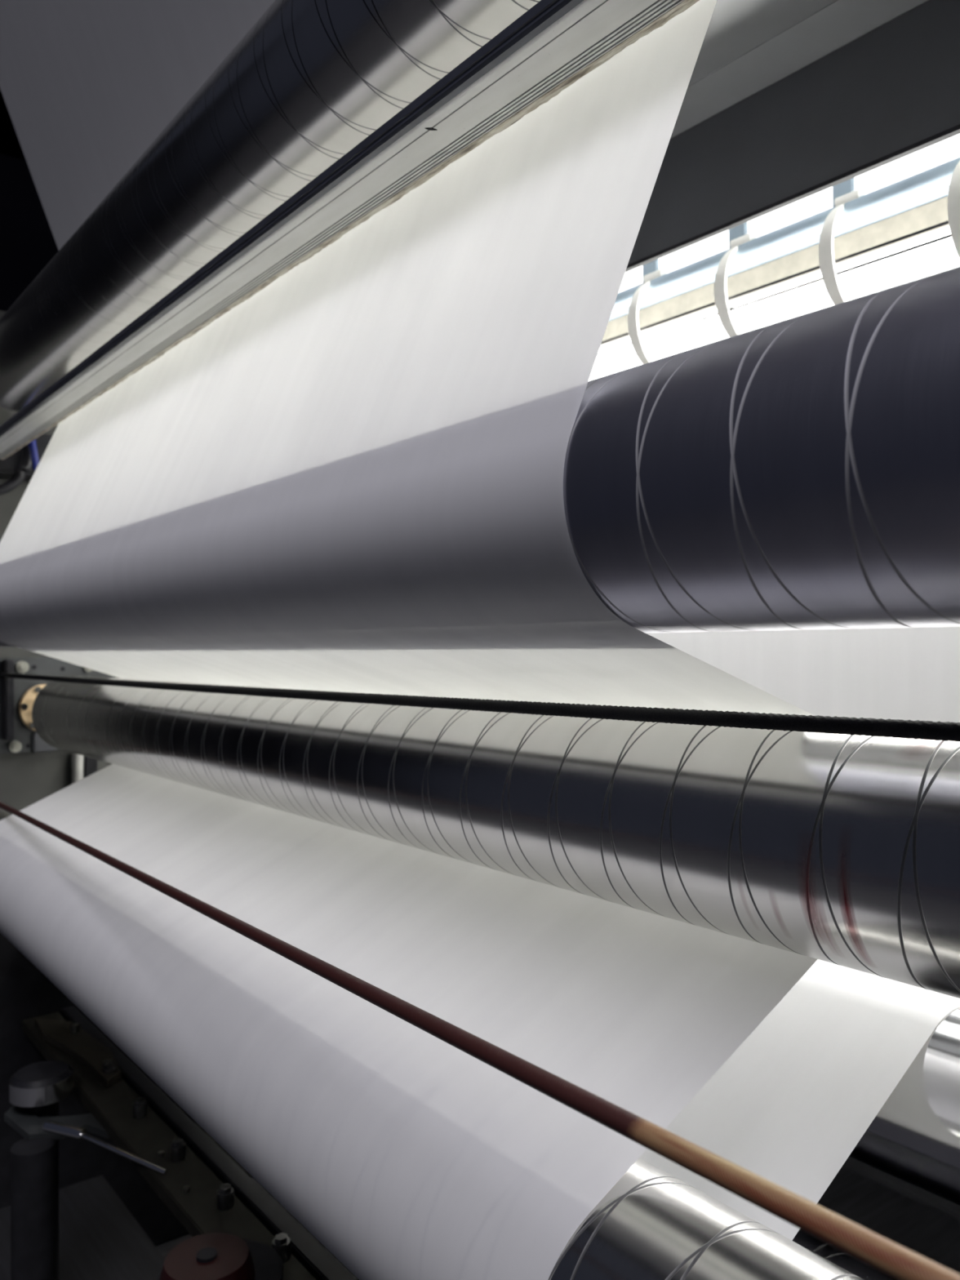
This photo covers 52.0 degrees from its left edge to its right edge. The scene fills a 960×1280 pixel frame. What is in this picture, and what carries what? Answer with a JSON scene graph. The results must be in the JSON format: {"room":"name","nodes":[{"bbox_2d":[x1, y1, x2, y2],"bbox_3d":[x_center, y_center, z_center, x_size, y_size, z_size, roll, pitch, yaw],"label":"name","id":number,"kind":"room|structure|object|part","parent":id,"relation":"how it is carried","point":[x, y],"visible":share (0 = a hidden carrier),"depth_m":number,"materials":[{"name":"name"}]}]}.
{"room":"print shop","nodes":[
{"label":"print shop","id":0,"kind":"room"},
{"bbox_2d":[0,88,26,160],"bbox_3d":[0.602,-1.713,1.380,2.552,0.080,5.800,0,-1,-38],"label":"ceiling","id":1,"kind":"structure","parent":0,"point":[10,145],"depth_m":3.21,"materials":[{"name":"black"}]},
{"bbox_2d":[0,153,58,311],"bbox_3d":[-2.684,-0.646,4.574,6.600,4.200,0.100,0,-1,-38],"label":"wall","id":2,"kind":"structure","parent":0,"point":[28,244],"depth_m":4.85,"materials":[{"name":"black"}]},
{"bbox_2d":[155,1166,959,1279],"bbox_3d":[-0.362,1.445,1.601,6.600,0.060,7.400,0,-1,-38],"label":"floor","id":3,"kind":"structure","parent":0,"point":[928,1232],"depth_m":2.40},
{"bbox_2d":[0,1175,164,1279],"bbox_3d":[-0.519,1.189,1.153,0.760,0.032,2.000,0,-1,-38],"label":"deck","id":4,"kind":"object","parent":3,"relation":"on","point":[100,1239],"visible":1,"depth_m":1.94,"materials":[{"name":"black metal"}]},
{"bbox_2d":[10,1137,55,1279],"bbox_3d":[-0.748,1.012,1.646,0.068,0.332,0.068,0,-1,-38],"label":"post","id":5,"kind":"object","parent":4,"relation":"on","point":[33,1162],"visible":1,"depth_m":1.62,"materials":[{"name":"black metal"}]},
{"bbox_2d":[4,1060,110,1279],"bbox_3d":[-0.742,0.977,1.713,0.222,0.404,0.251,0,-1,-38],"label":"chrome adjuster","id":6,"kind":"object","parent":4,"relation":"on","point":[38,1087],"depth_m":1.73,"materials":[{"name":"silver metal"}]},
{"bbox_3d":[-0.787,0.997,1.768,0.056,0.364,0.056,0,-1,-38],"label":"post","id":7,"kind":"part","parent":6,"relation":"part of","materials":[{"name":"black plastic"}]},
{"bbox_3d":[-0.742,0.845,1.713,0.235,0.012,0.101,0,0,15],"label":"cranked bracket","id":8,"kind":"part","parent":6,"relation":"part of","materials":[{"name":"silver metal"}]},
{"bbox_2d":[155,1232,283,1279],"bbox_3d":[-0.308,0.947,1.168,0.148,0.448,0.148,0,-1,-38],"label":"knob","id":9,"kind":"object","parent":4,"relation":"on","point":[212,1255],"visible":1,"depth_m":1.17,"materials":[{"name":"red plastic"}]},
{"bbox_2d":[0,310,253,1245],"bbox_3d":[-0.777,0.335,2.442,1.180,2.180,0.212,0,-1,-38],"label":"frame","id":10,"kind":"object","parent":3,"relation":"on","point":[32,770],"visible":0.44,"depth_m":2.24,"materials":[{"name":"paint"}]},
{"bbox_2d":[0,444,31,495],"bbox_3d":[-1.033,-0.404,2.142,0.114,0.188,0.022,0,-1,-38],"label":"air hose","id":11,"kind":"object","parent":10,"relation":"attached to","point":[20,476],"visible":0.54,"depth_m":2.15,"materials":[{"name":"black plastic"}]},
{"bbox_2d":[27,440,39,470],"bbox_3d":[-0.994,-0.410,2.173,0.028,0.078,0.080,0,-1,-38],"label":"fitting","id":12,"kind":"object","parent":10,"relation":"attached to","point":[32,446],"visible":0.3,"depth_m":2.14,"materials":[{"name":"blue plastic"}]},
{"bbox_2d":[22,1005,355,1279],"bbox_3d":[-0.359,0.812,1.410,0.110,0.052,2.200,0,-1,-38],"label":"rail","id":13,"kind":"object","parent":10,"relation":"attached to","point":[207,1192],"visible":0.87,"depth_m":1.53,"materials":[{"name":"black metal"}]},
{"bbox_2d":[35,1017,121,1088],"bbox_3d":[-0.799,0.804,1.961,0.067,0.030,0.409,0,-1,-43],"label":"plate","id":14,"kind":"object","parent":13,"relation":"on","point":[67,1036],"visible":0.98,"depth_m":1.95,"materials":[{"name":"metal"}]},
{"bbox_2d":[43,1120,168,1175],"bbox_3d":[-0.596,0.809,1.575,0.286,0.020,0.030,-1,-1,30],"label":"rod","id":15,"kind":"object","parent":13,"relation":"attached to","point":[50,1126],"visible":1,"depth_m":1.60,"materials":[{"name":"silver metal"}]},
{"bbox_2d":[0,0,540,410],"bbox_3d":[-0.377,-0.566,1.284,0.160,0.160,2.388,0,-1,-38],"label":"roller","id":16,"kind":"object","parent":10,"relation":"attached to","point":[309,81],"visible":0.81,"depth_m":1.04,"materials":[{"name":"metal"}]},
{"bbox_2d":[0,0,699,459],"bbox_3d":[-0.339,-0.414,1.200,0.070,0.013,2.580,0,-1,-38],"label":"bar","id":17,"kind":"object","parent":10,"relation":"attached to","point":[553,44],"visible":0.99,"depth_m":0.86,"materials":[{"name":"paint"}]},
{"bbox_2d":[0,809,863,1279],"bbox_3d":[-0.428,0.404,1.231,0.160,0.160,2.388,0,-1,-38],"label":"roller","id":18,"kind":"object","parent":10,"relation":"attached to","point":[651,1224],"visible":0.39,"depth_m":0.53,"materials":[{"name":"metal"}]},
{"bbox_2d":[0,0,959,1279],"bbox_3d":[0.024,-0.505,1.510,1.425,1.979,1.540,0,-1,-38],"label":"paper web","id":19,"kind":"object","parent":18,"relation":"on","point":[349,478],"visible":0.55,"depth_m":0.82},
{"bbox_2d":[0,672,959,742],"bbox_3d":[-0.376,0.062,1.315,0.011,0.020,2.296,0,-1,-38],"label":"rope","id":20,"kind":"object","parent":10,"relation":"attached to","point":[880,727],"visible":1,"depth_m":0.70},
{"bbox_2d":[0,801,959,1279],"bbox_3d":[-0.485,0.256,1.211,0.009,0.133,2.359,0,-1,-34],"label":"rod","id":21,"kind":"object","parent":10,"relation":"attached to","point":[892,1259],"visible":1,"depth_m":0.40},
{"bbox_2d":[0,266,959,646],"bbox_3d":[-0.406,-0.076,1.255,0.160,0.160,2.388,0,-1,-38],"label":"roller","id":22,"kind":"object","parent":10,"relation":"attached to","point":[802,472],"visible":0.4,"depth_m":0.45,"materials":[{"name":"rubber"}]},
{"bbox_2d":[31,675,959,998],"bbox_3d":[-0.283,0.146,1.348,0.160,0.160,2.388,0,-1,-38],"label":"roller","id":23,"kind":"object","parent":10,"relation":"attached to","point":[843,850],"visible":0.91,"depth_m":0.73,"materials":[{"name":"metal"}]},
{"bbox_2d":[625,0,959,272],"bbox_3d":[0.066,-0.563,1.480,0.009,0.144,2.640,0,-1,-38],"label":"cross beam","id":24,"kind":"structure","parent":10,"relation":"attached to","point":[891,93],"depth_m":1.09,"materials":[{"name":"black metal"}]},
{"bbox_2d":[588,133,959,381],"bbox_3d":[0.162,-0.417,1.553,0.224,0.280,2.640,0,-1,-38],"label":"window","id":25,"kind":"structure","parent":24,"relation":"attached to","point":[897,222],"depth_m":1.25,"materials":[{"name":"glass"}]},
{"bbox_2d":[670,0,928,138],"bbox_3d":[-0.058,-0.611,1.384,0.364,0.084,2.640,0,-1,-38],"label":"ceiling","id":26,"kind":"structure","parent":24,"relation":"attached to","point":[748,46],"depth_m":1.05,"materials":[{"name":"grey paint"}]},
{"bbox_3d":[-0.095,-0.610,1.355,0.269,0.082,2.640,0,-1,-38],"label":"panel","id":27,"kind":"part","parent":26,"relation":"part of","materials":[{"name":"grey paint"}]},
{"bbox_2d":[791,1229,896,1279],"bbox_3d":[-0.235,0.557,1.380,0.160,0.160,2.388,0,-1,-38],"label":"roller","id":28,"kind":"object","parent":10,"relation":"attached to","point":[837,1256],"visible":0.02,"depth_m":0.75,"materials":[{"name":"rubber"}]},
{"bbox_2d":[842,1006,959,1220],"bbox_3d":[-0.123,0.393,1.470,0.160,0.160,2.388,0,-1,-38],"label":"roller","id":29,"kind":"object","parent":10,"relation":"attached to","point":[911,1148],"visible":0.03,"depth_m":0.76,"materials":[{"name":"metal"}]}
]}

